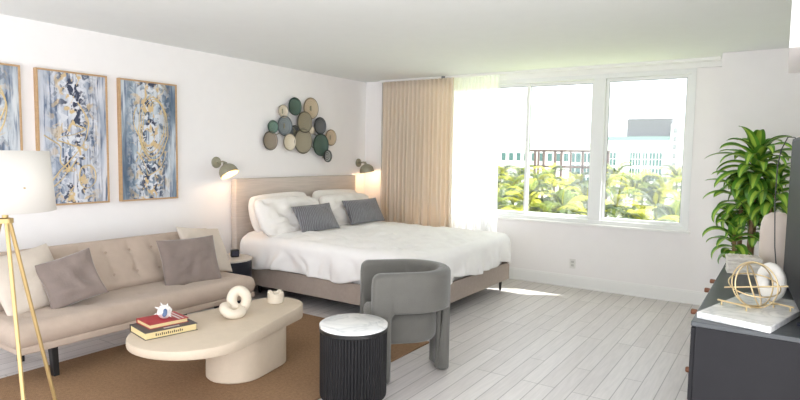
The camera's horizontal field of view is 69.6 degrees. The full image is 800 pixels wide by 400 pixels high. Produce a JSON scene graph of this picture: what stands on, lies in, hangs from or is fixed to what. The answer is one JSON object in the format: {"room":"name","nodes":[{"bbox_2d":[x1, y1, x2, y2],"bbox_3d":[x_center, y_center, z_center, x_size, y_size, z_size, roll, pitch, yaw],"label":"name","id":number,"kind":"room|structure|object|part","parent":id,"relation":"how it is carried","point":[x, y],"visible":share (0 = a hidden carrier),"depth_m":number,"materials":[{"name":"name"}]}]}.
{"room":"studio apartment","nodes":[
{"label":"studio apartment","id":0,"kind":"room"},
{"bbox_2d":[0,14,382,253],"bbox_3d":[-2.717,-0.161,4.760,0.400,2.530,8.900,4,5,34],"label":"wall","id":1,"kind":"structure","parent":0,"point":[226,105],"depth_m":5.85,"materials":[{"name":"white paint"}]},
{"bbox_2d":[0,63,22,150],"bbox_3d":[-3.109,-0.474,4.242,0.045,1.100,0.578,4,5,34],"label":"framed painting","id":2,"kind":"object","parent":1,"relation":"attached to","point":[11,137],"visible":0.66,"depth_m":4.40,"materials":[{"name":"paint"}]},
{"bbox_2d":[33,67,109,205],"bbox_3d":[-2.728,-0.512,4.811,0.045,1.100,0.574,4,5,34],"label":"framed painting","id":3,"kind":"object","parent":1,"relation":"attached to","point":[71,108],"visible":0.9,"depth_m":4.80,"materials":[{"name":"multicoloured paint"}]},
{"bbox_2d":[116,78,177,201],"bbox_3d":[-2.347,-0.551,5.380,0.045,1.100,0.582,4,5,34],"label":"framed painting","id":4,"kind":"object","parent":1,"relation":"attached to","point":[146,110],"visible":1,"depth_m":5.35,"materials":[{"name":"multicoloured paint"}]},
{"bbox_2d":[211,157,237,178],"bbox_3d":[-1.813,-0.333,6.003,0.269,0.232,0.196,4,5,34],"label":"wall sconce","id":5,"kind":"object","parent":1,"relation":"attached to","point":[227,170],"visible":1,"depth_m":5.99,"materials":[{"name":"green metal"}]},
{"bbox_3d":[-1.928,-0.395,6.048,0.022,0.120,0.120,4,5,34],"label":"wall plate","id":6,"kind":"part","parent":5,"relation":"part of","materials":[{"name":"green metal"}]},
{"bbox_3d":[-1.781,-0.298,5.984,0.190,0.166,0.196,4,5,34],"label":"lamp shade","id":7,"kind":"part","parent":5,"relation":"part of","materials":[{"name":"green metal"}]},
{"bbox_2d":[263,97,335,161],"bbox_3d":[-1.189,-0.865,7.043,0.098,0.802,1.287,4,5,34],"label":"wall sculpture","id":8,"kind":"object","parent":1,"relation":"attached to","point":[299,137],"visible":1,"depth_m":7.03,"materials":[{"name":"ceramic"}]},
{"bbox_2d":[356,159,373,173],"bbox_3d":[-0.487,-0.470,7.987,0.266,0.206,0.196,4,5,34],"label":"wall sconce","id":9,"kind":"object","parent":1,"relation":"attached to","point":[365,168],"visible":1,"depth_m":7.92,"materials":[{"name":"green metal"}]},
{"bbox_3d":[-0.578,-0.521,8.065,0.022,0.120,0.120,4,5,34],"label":"wall plate","id":10,"kind":"part","parent":9,"relation":"part of","materials":[{"name":"green metal"}]},
{"bbox_3d":[-0.458,-0.435,7.970,0.196,0.137,0.196,4,5,34],"label":"lamp shade","id":11,"kind":"part","parent":9,"relation":"part of","materials":[{"name":"green metal"}]},
{"bbox_2d":[0,279,699,399],"bbox_3d":[-0.277,1.328,3.228,6.320,0.120,8.900,4,5,34],"label":"floor","id":12,"kind":"structure","parent":0,"point":[524,340],"depth_m":4.55,"materials":[{"name":"grey wood"}]},
{"bbox_2d":[0,228,255,376],"bbox_3d":[-2.139,0.736,4.561,0.817,0.791,2.030,4,5,34],"label":"sofa","id":13,"kind":"object","parent":12,"relation":"on","point":[130,269],"visible":0.54,"depth_m":4.41,"materials":[{"name":"beige fabric"}]},
{"bbox_2d":[0,243,53,315],"bbox_3d":[-2.589,0.560,4.012,0.259,0.442,0.534,3,5,20],"label":"sofa pillow","id":14,"kind":"object","parent":13,"relation":"on","point":[40,254],"visible":0.48,"depth_m":3.93,"materials":[{"name":"beige fabric"}]},
{"bbox_3d":[-2.319,1.065,3.854,0.082,0.240,0.044,4,5,34],"label":"leg","id":15,"kind":"part","parent":13,"relation":"part of","materials":[{"name":"black paint"}]},
{"bbox_2d":[35,248,108,308],"bbox_3d":[-2.341,0.564,4.100,0.435,0.406,0.224,-3,6,-42],"label":"velvet cushion","id":16,"kind":"object","parent":13,"relation":"on","point":[71,279],"visible":0.96,"depth_m":4.05,"materials":[{"name":"fabric"}]},
{"bbox_3d":[-2.333,0.534,4.677,0.344,0.412,2.030,4,5,34],"label":"backrest","id":17,"kind":"part","parent":13,"relation":"part of","materials":[{"name":"beige fabric"}]},
{"bbox_3d":[-2.057,0.878,4.503,0.560,0.050,1.910,4,5,34],"label":"seat frame","id":18,"kind":"part","parent":13,"relation":"part of","materials":[{"name":"beige fabric"}]},
{"bbox_3d":[-2.069,0.792,4.494,0.620,0.163,1.970,4,5,34],"label":"seat","id":19,"kind":"part","parent":13,"relation":"part of","materials":[{"name":"beige fabric"}]},
{"bbox_2d":[156,235,221,285],"bbox_3d":[-1.796,0.524,4.924,0.498,0.394,0.228,-3,6,-43],"label":"velvet cushion","id":20,"kind":"object","parent":13,"relation":"on","point":[184,261],"visible":0.88,"depth_m":4.86,"materials":[{"name":"grey fabric"}]},
{"bbox_2d":[176,227,231,271],"bbox_3d":[-1.793,0.456,5.277,0.268,0.450,0.522,4,5,32],"label":"sofa pillow","id":21,"kind":"object","parent":13,"relation":"on","point":[224,264],"visible":0.51,"depth_m":5.32,"materials":[{"name":"beige fabric"}]},
{"bbox_2d":[0,313,428,399],"bbox_3d":[-1.447,1.193,3.851,1.890,0.014,3.250,4,5,34],"label":"jute rug","id":22,"kind":"object","parent":12,"relation":"on","point":[114,373],"visible":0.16,"depth_m":3.81,"materials":[{"name":"brown wicker"}]},
{"bbox_2d":[0,150,56,399],"bbox_3d":[-1.638,0.538,2.490,0.505,1.498,0.528,4,5,34],"label":"floor lamp","id":23,"kind":"object","parent":22,"relation":"on","point":[26,177],"visible":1,"depth_m":2.40,"materials":[{"name":"white fabric"}]},
{"bbox_3d":[-1.583,0.694,2.399,0.298,1.203,0.017,5,6,44],"label":"leg","id":24,"kind":"part","parent":23,"relation":"part of","materials":[{"name":"gold metal"}]},
{"bbox_3d":[-1.685,-0.082,2.448,0.380,0.257,0.380,4,5,34],"label":"lamp shade","id":25,"kind":"part","parent":23,"relation":"part of","materials":[{"name":"white fabric"}]},
{"bbox_3d":[-1.660,0.672,2.662,0.017,1.203,0.298,2,5,14],"label":"leg","id":26,"kind":"part","parent":23,"relation":"part of","materials":[{"name":"gold metal"}]},
{"bbox_2d":[126,297,302,383],"bbox_3d":[-1.154,1.000,3.938,0.749,0.366,1.390,4,5,34],"label":"coffee table","id":27,"kind":"object","parent":22,"relation":"on","point":[247,348],"visible":0.94,"depth_m":3.75,"materials":[{"name":"beige paint"}]},
{"bbox_2d":[130,318,197,340],"bbox_3d":[-1.503,0.809,3.664,0.330,0.046,0.250,-4,6,-45],"label":"book","id":28,"kind":"object","parent":27,"relation":"on","point":[144,333],"visible":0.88,"depth_m":3.58,"materials":[{"name":"paper"}]},
{"bbox_2d":[136,311,188,329],"bbox_3d":[-1.523,0.770,3.693,0.200,0.029,0.250,5,6,43],"label":"book","id":29,"kind":"object","parent":28,"relation":"on","point":[154,321],"visible":0.86,"depth_m":3.65,"materials":[{"name":"red paper"}]},
{"bbox_2d":[154,302,171,318],"bbox_3d":[-1.494,0.705,3.679,0.109,0.106,0.151,4,5,32],"label":"shell","id":30,"kind":"object","parent":29,"relation":"on","point":[164,311],"visible":1,"depth_m":3.65,"materials":[{"name":"white ceramic"}]},
{"bbox_2d":[219,285,251,318],"bbox_3d":[-1.148,0.711,4.011,0.175,0.206,0.250,4,5,34],"label":"knot sculpture","id":31,"kind":"object","parent":27,"relation":"on","point":[230,309],"visible":1,"depth_m":4.02,"materials":[{"name":"beige ceramic"}]},
{"bbox_2d":[267,289,283,303],"bbox_3d":[-0.950,0.739,4.398,0.122,0.089,0.122,4,5,34],"label":"candle holder","id":32,"kind":"object","parent":27,"relation":"on","point":[273,297],"visible":1,"depth_m":4.35,"materials":[{"name":"beige ceramic"}]},
{"bbox_2d":[223,254,251,302],"bbox_3d":[-1.729,0.810,5.822,0.460,0.460,0.460,4,5,34],"label":"nightstand","id":33,"kind":"object","parent":12,"relation":"on","point":[242,265],"visible":0.3,"depth_m":5.70,"materials":[{"name":"black paint"}]},
{"bbox_2d":[230,249,238,256],"bbox_3d":[-1.679,0.540,5.848,0.080,0.075,0.062,-1,5,-28],"label":"alarm clock","id":34,"kind":"object","parent":33,"relation":"on","point":[233,252],"visible":1,"depth_m":5.83,"materials":[{"name":"black paint"}]},
{"bbox_2d":[319,313,387,399],"bbox_3d":[-0.286,0.994,3.525,0.416,0.498,0.416,4,5,34],"label":"side table","id":35,"kind":"object","parent":12,"relation":"on","point":[353,346],"visible":1,"depth_m":3.36,"materials":[{"name":"black wood"}]},
{"bbox_2d":[231,175,508,304],"bbox_3d":[-0.261,0.397,6.432,2.420,1.235,2.100,4,5,34],"label":"bed","id":36,"kind":"object","parent":12,"relation":"on","point":[242,189],"visible":0.36,"depth_m":6.19,"materials":[{"name":"beige fabric"}]},
{"bbox_2d":[248,192,306,231],"bbox_3d":[-1.346,0.137,6.548,0.250,0.444,0.915,4,5,30],"label":"bed pillow","id":37,"kind":"object","parent":36,"relation":"on","point":[253,218],"visible":0.33,"depth_m":6.20,"materials":[{"name":"white fabric"}]},
{"bbox_2d":[254,196,318,236],"bbox_3d":[-1.188,0.173,6.320,0.332,0.436,1.011,3,5,29],"label":"bed pillow","id":38,"kind":"object","parent":36,"relation":"on","point":[275,216],"visible":0.65,"depth_m":6.04,"materials":[{"name":"white fabric"}]},
{"bbox_3d":[-1.224,0.270,7.087,0.080,1.115,2.070,4,5,34],"label":"headboard","id":39,"kind":"part","parent":36,"relation":"part of","materials":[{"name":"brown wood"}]},
{"bbox_3d":[-0.808,0.841,5.581,2.340,0.195,0.030,4,5,34],"label":"rail","id":40,"kind":"part","parent":36,"relation":"part of","materials":[{"name":"fabric"}]},
{"bbox_2d":[318,193,368,224],"bbox_3d":[-0.639,0.124,7.160,0.320,0.414,0.958,4,5,31],"label":"bed pillow","id":41,"kind":"object","parent":36,"relation":"on","point":[339,211],"visible":0.46,"depth_m":6.91,"materials":[{"name":"white fabric"}]},
{"bbox_2d":[240,221,510,283],"bbox_3d":[-0.192,0.517,6.301,2.291,0.418,2.123,4,5,34],"label":"duvet","id":42,"kind":"object","parent":36,"relation":"on","point":[337,255],"visible":0.84,"depth_m":5.70,"materials":[{"name":"white fabric"}]},
{"bbox_2d":[291,203,339,231],"bbox_3d":[-0.912,0.192,6.261,0.215,0.292,0.531,5,6,44],"label":"cushion","id":43,"kind":"object","parent":42,"relation":"on","point":[316,217],"visible":0.95,"depth_m":6.18,"materials":[{"name":"grey fabric"}]},
{"bbox_2d":[312,189,356,200],"bbox_3d":[-0.795,0.082,7.380,0.270,0.445,0.905,5,6,39],"label":"bed pillow","id":44,"kind":"object","parent":42,"relation":"on","point":[317,194],"visible":0.27,"depth_m":7.24,"materials":[{"name":"white fabric"}]},
{"bbox_2d":[342,198,384,224],"bbox_3d":[-0.441,0.132,7.004,0.545,0.290,0.210,-3,6,-44],"label":"cushion","id":45,"kind":"object","parent":42,"relation":"on","point":[362,210],"visible":1,"depth_m":6.92,"materials":[{"name":"grey fabric"}]},
{"bbox_3d":[-0.290,0.599,6.381,2.270,0.360,1.860,4,5,34],"label":"mattress","id":46,"kind":"part","parent":36,"relation":"part of","materials":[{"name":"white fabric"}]},
{"bbox_3d":[0.688,0.853,5.744,0.030,0.195,1.900,4,5,34],"label":"foot rail","id":47,"kind":"part","parent":36,"relation":"part of","materials":[{"name":"fabric"}]},
{"bbox_2d":[360,259,450,382],"bbox_3d":[0.051,0.833,4.096,0.605,0.742,0.590,0,5,-12],"label":"barrel armchair","id":48,"kind":"object","parent":12,"relation":"on","point":[412,295],"visible":0.96,"depth_m":3.90,"materials":[{"name":"grey fabric"}]},
{"bbox_3d":[-0.233,0.928,4.293,0.125,0.488,0.100,0,5,-12],"label":"leg","id":49,"kind":"part","parent":48,"relation":"part of","materials":[{"name":"grey fabric"}]},
{"bbox_3d":[-0.127,0.967,3.816,0.125,0.488,0.100,0,5,-12],"label":"leg","id":50,"kind":"part","parent":48,"relation":"part of","materials":[{"name":"grey fabric"}]},
{"bbox_3d":[0.004,0.859,4.088,0.510,0.220,0.400,0,5,-12],"label":"seat","id":51,"kind":"part","parent":48,"relation":"part of","materials":[{"name":"grey fabric"}]},
{"bbox_3d":[0.057,0.616,4.080,0.600,0.307,0.590,0,5,-12],"label":"backrest","id":52,"kind":"part","parent":48,"relation":"part of","materials":[{"name":"grey fabric"}]},
{"bbox_3d":[0.289,0.947,4.158,0.114,0.488,0.239,0,5,-12],"label":"leg","id":53,"kind":"part","parent":48,"relation":"part of","materials":[{"name":"grey fabric"}]},
{"bbox_2d":[685,263,799,399],"bbox_3d":[1.974,0.904,3.277,0.539,0.790,1.794,4,5,34],"label":"dresser","id":54,"kind":"object","parent":12,"relation":"on","point":[727,362],"visible":0.8,"depth_m":2.53,"materials":[{"name":"grey paint"}]},
{"bbox_3d":[1.642,0.717,3.095,0.018,0.340,1.120,4,5,34],"label":"drawer","id":55,"kind":"part","parent":54,"relation":"part of","materials":[{"name":"grey paint"}]},
{"bbox_3d":[1.649,0.620,3.180,0.074,0.032,0.031,4,5,34],"label":"knob","id":56,"kind":"part","parent":54,"relation":"part of","materials":[{"name":"brown wood"}]},
{"bbox_2d":[725,253,762,275],"bbox_3d":[2.237,0.418,3.750,0.200,0.114,0.160,3,5,26],"label":"box","id":57,"kind":"object","parent":54,"relation":"on","point":[733,261],"visible":0.91,"depth_m":3.70,"materials":[{"name":"white stone"}]},
{"bbox_3d":[2.237,0.376,3.746,0.200,0.030,0.160,3,5,26],"label":"lid","id":58,"kind":"part","parent":57,"relation":"part of","materials":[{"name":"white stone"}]},
{"bbox_2d":[697,292,799,332],"bbox_3d":[1.707,0.529,2.756,0.630,0.030,0.300,-3,6,-41],"label":"marble tray","id":59,"kind":"object","parent":54,"relation":"on","point":[769,319],"visible":0.91,"depth_m":2.64,"materials":[{"name":"white stone"}]},
{"bbox_2d":[717,261,794,311],"bbox_3d":[1.684,0.404,2.731,0.212,0.223,0.267,-1,5,-28],"label":"sculpture","id":60,"kind":"object","parent":59,"relation":"on","point":[778,286],"visible":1,"depth_m":2.72,"materials":[{"name":"metal"}]},
{"bbox_3d":[1.688,0.413,2.735,0.008,0.063,0.271,-3,6,-39],"label":"axis rod","id":61,"kind":"part","parent":60,"relation":"part of","materials":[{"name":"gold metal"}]},
{"bbox_2d":[756,262,786,300],"bbox_3d":[1.864,0.410,2.890,0.058,0.192,0.192,1,4,-1],"label":"ring sculpture","id":62,"kind":"object","parent":59,"relation":"on","point":[777,270],"visible":0.73,"depth_m":2.85,"materials":[{"name":"white ceramic"}]},
{"bbox_2d":[759,212,786,268],"bbox_3d":[2.491,0.279,3.811,0.192,0.390,0.192,4,5,34],"label":"vase","id":63,"kind":"object","parent":54,"relation":"on","point":[766,238],"visible":0.59,"depth_m":3.75,"materials":[{"name":"beige ceramic"}]},
{"bbox_2d":[783,137,799,325],"bbox_3d":[2.016,0.107,2.889,0.060,0.860,1.180,3,5,30],"label":"television","id":64,"kind":"object","parent":54,"relation":"on","point":[791,269],"visible":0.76,"depth_m":3.04,"materials":[{"name":"black glass"}]},
{"bbox_2d":[774,137,795,263],"bbox_3d":[2.368,0.055,3.505,0.154,0.876,0.206,4,5,34],"label":"cable","id":65,"kind":"object","parent":64,"relation":"hanging from","point":[787,137],"visible":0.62,"depth_m":3.60,"materials":[{"name":"plastic"}]},
{"bbox_2d":[702,126,791,263],"bbox_3d":[2.821,0.313,4.609,0.670,1.788,0.757,-1,5,-23],"label":"dracaena","id":66,"kind":"object","parent":12,"relation":"on","point":[754,195],"visible":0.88,"depth_m":4.54,"materials":[{"name":"green plant"}]},
{"bbox_2d":[0,0,791,81],"bbox_3d":[-0.234,-1.314,3.021,6.320,0.120,8.900,4,5,34],"label":"ceiling","id":67,"kind":"structure","parent":0,"point":[357,40],"depth_m":4.61,"materials":[{"name":"paint"}]},
{"bbox_2d":[380,56,720,82],"bbox_3d":[1.440,-1.503,6.769,4.100,0.034,0.048,4,5,34],"label":"track","id":68,"kind":"object","parent":67,"relation":"attached to","point":[719,57],"visible":0.96,"depth_m":6.43,"materials":[{"name":"white metal"}]},
{"bbox_2d":[381,77,453,227],"bbox_3d":[0.204,-0.333,7.624,1.113,2.480,0.102,4,5,34],"label":"curtain","id":69,"kind":"object","parent":68,"relation":"hanging from","point":[416,181],"visible":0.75,"depth_m":7.57,"materials":[{"name":"fabric"}]},
{"bbox_2d":[451,75,499,231],"bbox_3d":[0.921,-0.288,7.198,0.692,2.480,0.080,4,5,34],"label":"sheer curtain","id":70,"kind":"object","parent":68,"relation":"hanging from","point":[474,192],"visible":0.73,"depth_m":7.16,"materials":[{"name":"white fabric"}]},
{"bbox_2d":[497,59,721,292],"bbox_3d":[1.574,-0.274,7.087,4.150,2.530,0.260,4,5,34],"label":"wall","id":71,"kind":"structure","parent":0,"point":[661,259],"depth_m":6.30,"materials":[{"name":"white paint"}]},
{"bbox_2d":[569,258,575,268],"bbox_3d":[2.028,0.747,6.763,0.070,0.114,0.008,4,5,34],"label":"wall outlet","id":72,"kind":"object","parent":71,"relation":"attached to","point":[572,261],"visible":1,"depth_m":6.76,"materials":[{"name":"plastic"}]},
{"bbox_2d":[497,68,696,230],"bbox_3d":[1.803,-0.608,6.891,3.070,1.705,0.135,4,5,34],"label":"window","id":73,"kind":"structure","parent":71,"relation":"attached to","point":[601,83],"depth_m":6.51,"materials":[{"name":"white plastic"}]},
{"bbox_3d":[1.070,-0.652,7.375,1.208,1.596,0.040,4,5,34],"label":"sash","id":74,"kind":"part","parent":73,"relation":"part of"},
{"bbox_3d":[1.901,-0.599,6.877,0.808,1.596,0.040,4,5,34],"label":"sash","id":75,"kind":"part","parent":73,"relation":"part of","materials":[{"name":"glass"}]},
{"bbox_3d":[2.676,-0.542,6.307,0.853,1.596,0.040,4,5,34],"label":"sash","id":76,"kind":"part","parent":73,"relation":"part of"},
{"bbox_2d":[509,267,707,304],"bbox_3d":[1.510,0.922,7.114,4.150,0.140,0.022,4,5,34],"label":"baseboard","id":77,"kind":"structure","parent":71,"relation":"attached to","point":[610,286],"depth_m":6.52,"materials":[{"name":"white wood"}]},
{"bbox_2d":[709,48,799,287],"bbox_3d":[2.583,-0.020,4.054,0.910,2.530,4.200,4,5,34],"label":"wall","id":78,"kind":"structure","parent":0,"point":[758,91],"depth_m":5.32,"materials":[{"name":"white paint"}]},
{"bbox_2d":[788,0,799,72],"bbox_3d":[2.078,-0.945,2.824,0.255,0.510,0.900,4,5,34],"label":"trim","id":79,"kind":"structure","parent":78,"relation":"attached to","point":[794,44],"depth_m":2.53,"materials":[{"name":"white paint"}]},
{"label":"outside","id":80,"kind":"structure","parent":0,"visible":0},
{"bbox_3d":[53.696,5.325,126.521,280.000,0.400,251.000,4,5,34],"label":"ground","id":81,"kind":"structure","parent":80,"visible":0},
{"bbox_2d":[498,165,516,186],"bbox_3d":[12.435,2.575,71.373,4.503,13.858,4.527,-1,5,-28],"label":"palm tree","id":82,"kind":"object","parent":81,"relation":"on","point":[501,170],"visible":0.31,"depth_m":70.62,"materials":[{"name":"plant"}]},
{"bbox_2d":[497,189,519,210],"bbox_3d":[7.925,5.824,48.516,4.582,13.940,4.631,-1,5,-25],"label":"palm tree","id":83,"kind":"object","parent":81,"relation":"on","point":[499,204],"visible":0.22,"depth_m":47.82,"materials":[{"name":"green plant"}]},
{"bbox_2d":[497,181,519,204],"bbox_3d":[8.657,4.971,54.942,4.624,13.858,4.486,-1,5,-21],"label":"palm tree","id":84,"kind":"object","parent":81,"relation":"on","point":[499,183],"visible":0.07,"depth_m":54.04,"materials":[{"name":"green plant"}]},
{"bbox_2d":[498,173,523,202],"bbox_3d":[12.115,4.044,61.808,4.527,13.858,4.503,1,4,-5],"label":"palm tree","id":85,"kind":"object","parent":81,"relation":"on","point":[510,178],"visible":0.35,"depth_m":61.25,"materials":[{"name":"plant"}]},
{"bbox_2d":[503,165,541,188],"bbox_3d":[14.227,2.811,68.938,4.917,14.120,4.740,-2,5,-30],"label":"palm tree","id":86,"kind":"object","parent":81,"relation":"on","point":[518,169],"visible":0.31,"depth_m":68.23,"materials":[{"name":"plant"}]},
{"bbox_2d":[499,188,551,212],"bbox_3d":[9.936,5.958,46.471,4.527,13.858,4.503,2,5,11],"label":"palm tree","id":87,"kind":"object","parent":81,"relation":"on","point":[519,192],"visible":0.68,"depth_m":45.56,"materials":[{"name":"green plant"}]},
{"bbox_2d":[506,180,554,210],"bbox_3d":[12.020,5.236,53.764,4.917,14.120,4.740,4,5,32],"label":"palm tree","id":88,"kind":"object","parent":81,"relation":"on","point":[521,185],"visible":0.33,"depth_m":53.36,"materials":[{"name":"plant"}]},
{"bbox_2d":[512,168,556,191],"bbox_3d":[13.941,3.682,59.755,4.740,14.120,4.917,-1,5,-23],"label":"palm tree","id":89,"kind":"object","parent":81,"relation":"on","point":[538,178],"visible":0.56,"depth_m":58.69,"materials":[{"name":"plant"}]},
{"bbox_2d":[498,143,589,204],"bbox_3d":[42.505,-6.640,159.117,28.600,18.000,12.600,4,5,34],"label":"building","id":90,"kind":"structure","parent":81,"relation":"on","point":[509,153],"depth_m":155.45,"materials":[{"name":"paint"}]},
{"bbox_2d":[533,163,569,199],"bbox_3d":[17.291,2.626,67.138,4.582,13.940,4.631,2,5,14],"label":"palm tree","id":91,"kind":"object","parent":81,"relation":"on","point":[555,167],"visible":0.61,"depth_m":66.23,"materials":[{"name":"plant"}]},
{"bbox_2d":[529,187,578,214],"bbox_3d":[14.289,5.723,52.971,4.635,13.940,4.556,-2,5,-33],"label":"palm tree","id":92,"kind":"object","parent":81,"relation":"on","point":[573,190],"visible":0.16,"depth_m":52.17,"materials":[{"name":"green plant"}]},
{"bbox_2d":[531,189,587,214],"bbox_3d":[12.447,6.075,45.303,4.917,14.120,4.740,2,5,16],"label":"palm tree","id":93,"kind":"object","parent":81,"relation":"on","point":[564,196],"visible":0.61,"depth_m":44.53,"materials":[{"name":"green plant"}]},
{"bbox_2d":[544,209,586,214],"bbox_3d":[10.589,7.568,38.980,4.503,13.858,4.527,2,5,15],"label":"palm tree","id":94,"kind":"object","parent":81,"relation":"on","point":[562,211],"visible":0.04,"depth_m":38.04,"materials":[{"name":"plant"}]},
{"bbox_2d":[550,177,587,201],"bbox_3d":[17.223,4.582,59.355,4.538,13.940,4.633,1,4,-5],"label":"palm tree","id":95,"kind":"object","parent":81,"relation":"on","point":[573,180],"visible":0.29,"depth_m":58.80,"materials":[{"name":"plant"}]},
{"bbox_2d":[530,149,609,216],"bbox_3d":[22.471,0.825,77.999,10.000,15.140,4.300,4,5,34],"label":"steel frame structure","id":96,"kind":"object","parent":81,"relation":"on","point":[536,155],"visible":0.28,"depth_m":76.41},
{"bbox_3d":[18.199,0.791,78.445,0.280,15.000,0.300,4,5,34],"label":"post","id":97,"kind":"part","parent":96,"relation":"part of","materials":[{"name":"brown metal"}]},
{"bbox_3d":[19.589,0.510,82.316,0.240,15.000,0.300,4,5,34],"label":"post","id":98,"kind":"part","parent":96,"relation":"part of","materials":[{"name":"brown metal"}]},
{"bbox_3d":[19.197,0.859,77.781,0.280,15.000,0.300,4,5,34],"label":"post","id":99,"kind":"part","parent":96,"relation":"part of","materials":[{"name":"brown metal"}]},
{"bbox_3d":[20.486,0.947,76.925,0.280,15.000,0.300,4,5,34],"label":"post","id":100,"kind":"part","parent":96,"relation":"part of","materials":[{"name":"brown metal"}]},
{"bbox_3d":[21.192,0.995,76.455,0.280,15.000,0.300,4,5,34],"label":"post","id":101,"kind":"part","parent":96,"relation":"part of","materials":[{"name":"brown metal"}]},
{"bbox_3d":[23.414,0.771,79.774,0.240,15.000,0.300,4,5,34],"label":"post","id":102,"kind":"part","parent":96,"relation":"part of","materials":[{"name":"brown metal"}]},
{"bbox_3d":[23.520,1.154,74.907,0.280,15.000,0.300,4,5,34],"label":"post","id":103,"kind":"part","parent":96,"relation":"part of","materials":[{"name":"brown metal"}]},
{"bbox_3d":[27.571,1.055,77.010,0.240,15.000,0.300,4,5,34],"label":"post","id":104,"kind":"part","parent":96,"relation":"part of","materials":[{"name":"brown metal"}]},
{"bbox_2d":[557,172,588,204],"bbox_3d":[20.038,3.663,65.574,4.503,13.858,4.527,5,6,43],"label":"palm tree","id":105,"kind":"object","parent":81,"relation":"on","point":[582,175],"visible":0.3,"depth_m":64.75,"materials":[{"name":"plant"}]},
{"bbox_3d":[20.124,-1.621,65.160,4.503,3.255,4.527,5,6,43],"label":"palm crown","id":106,"kind":"part","parent":105,"relation":"part of","materials":[{"name":"plant"}]},
{"bbox_2d":[568,152,589,211],"bbox_3d":[41.067,-2.671,123.528,7.400,15.600,9.100,4,5,34],"label":"glass building","id":107,"kind":"structure","parent":81,"relation":"on","point":[576,156],"depth_m":120.18,"materials":[{"name":"white paint"}]},
{"bbox_2d":[557,201,614,217],"bbox_3d":[14.265,7.021,43.722,4.631,13.940,4.582,-3,6,-42],"label":"palm tree","id":108,"kind":"object","parent":81,"relation":"on","point":[608,202],"visible":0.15,"depth_m":43.24,"materials":[{"name":"plant"}]},
{"bbox_2d":[566,183,612,217],"bbox_3d":[16.356,5.498,51.146,4.503,13.858,4.527,1,4,1],"label":"palm tree","id":109,"kind":"object","parent":81,"relation":"on","point":[584,189],"visible":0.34,"depth_m":50.42,"materials":[{"name":"green plant"}]},
{"bbox_2d":[581,173,628,200],"bbox_3d":[20.342,4.203,57.679,4.503,13.858,4.527,4,5,31],"label":"palm tree","id":110,"kind":"object","parent":81,"relation":"on","point":[608,180],"visible":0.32,"depth_m":56.45,"materials":[{"name":"plant"}]},
{"bbox_2d":[585,188,639,217],"bbox_3d":[18.016,5.858,49.089,4.740,14.120,4.917,2,5,12],"label":"palm tree","id":111,"kind":"object","parent":81,"relation":"on","point":[622,195],"visible":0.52,"depth_m":47.99,"materials":[{"name":"plant"}]},
{"bbox_2d":[607,162,638,189],"bbox_3d":[23.872,2.778,64.266,4.740,14.120,4.917,0,5,-12],"label":"palm tree","id":112,"kind":"object","parent":81,"relation":"on","point":[610,169],"visible":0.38,"depth_m":63.63,"materials":[{"name":"green plant"}]},
{"bbox_2d":[605,206,654,219],"bbox_3d":[16.500,7.443,41.830,4.503,13.858,4.527,3,5,27],"label":"palm tree","id":113,"kind":"object","parent":81,"relation":"on","point":[619,210],"visible":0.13,"depth_m":41.52,"materials":[{"name":"green plant"}]},
{"bbox_2d":[609,171,658,206],"bbox_3d":[22.372,4.313,55.373,4.740,14.120,4.917,-2,5,-30],"label":"palm tree","id":114,"kind":"object","parent":81,"relation":"on","point":[634,182],"visible":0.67,"depth_m":54.94,"materials":[{"name":"plant"}]},
{"bbox_2d":[621,169,659,206],"bbox_3d":[25.627,3.712,61.554,4.582,13.940,4.631,2,5,19],"label":"palm tree","id":115,"kind":"object","parent":81,"relation":"on","point":[644,180],"visible":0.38,"depth_m":60.67,"materials":[{"name":"green plant"}]},
{"bbox_2d":[607,118,683,220],"bbox_3d":[48.005,-4.246,107.930,18.000,21.400,15.100,4,5,34],"label":"apartment building","id":116,"kind":"structure","parent":81,"relation":"on","point":[650,144],"depth_m":102.92,"materials":[{"name":"paint"}]},
{"bbox_3d":[42.265,-11.084,103.748,11.900,0.700,0.150,4,5,34],"label":"roof railing","id":117,"kind":"part","parent":116,"relation":"part of","materials":[{"name":"clear glass"}]},
{"bbox_2d":[619,209,678,221],"bbox_3d":[15.050,7.466,35.677,4.538,13.940,4.633,4,5,31],"label":"palm tree","id":118,"kind":"object","parent":81,"relation":"on","point":[637,214],"visible":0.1,"depth_m":34.86,"materials":[{"name":"plant"}]},
{"bbox_2d":[629,187,679,220],"bbox_3d":[20.922,5.843,47.523,4.547,13.940,4.634,-1,5,-24],"label":"palm tree","id":119,"kind":"object","parent":81,"relation":"on","point":[656,198],"visible":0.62,"depth_m":46.84,"materials":[{"name":"green plant"}]},
{"bbox_2d":[640,173,681,205],"bbox_3d":[24.401,4.457,53.736,4.635,13.940,4.556,-3,6,-40],"label":"palm tree","id":120,"kind":"object","parent":81,"relation":"on","point":[661,180],"visible":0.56,"depth_m":53.02,"materials":[{"name":"plant"}]},
{"bbox_2d":[650,200,679,221],"bbox_3d":[19.284,6.947,41.230,4.918,14.120,4.740,2,5,17],"label":"palm tree","id":121,"kind":"object","parent":81,"relation":"on","point":[676,211],"visible":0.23,"depth_m":40.59,"materials":[{"name":"plant"}]},
{"bbox_2d":[652,164,681,195],"bbox_3d":[28.419,3.242,59.877,4.503,13.858,4.527,-1,5,-24],"label":"palm tree","id":122,"kind":"object","parent":81,"relation":"on","point":[677,173],"visible":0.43,"depth_m":59.26,"materials":[{"name":"plant"}]},
{"bbox_2d":[658,217,678,221],"bbox_3d":[16.559,7.998,33.954,4.496,13.858,4.570,0,5,-11],"label":"palm tree","id":123,"kind":"object","parent":81,"relation":"on","point":[669,220],"visible":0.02,"depth_m":33.53,"materials":[{"name":"plant"}]}
]}

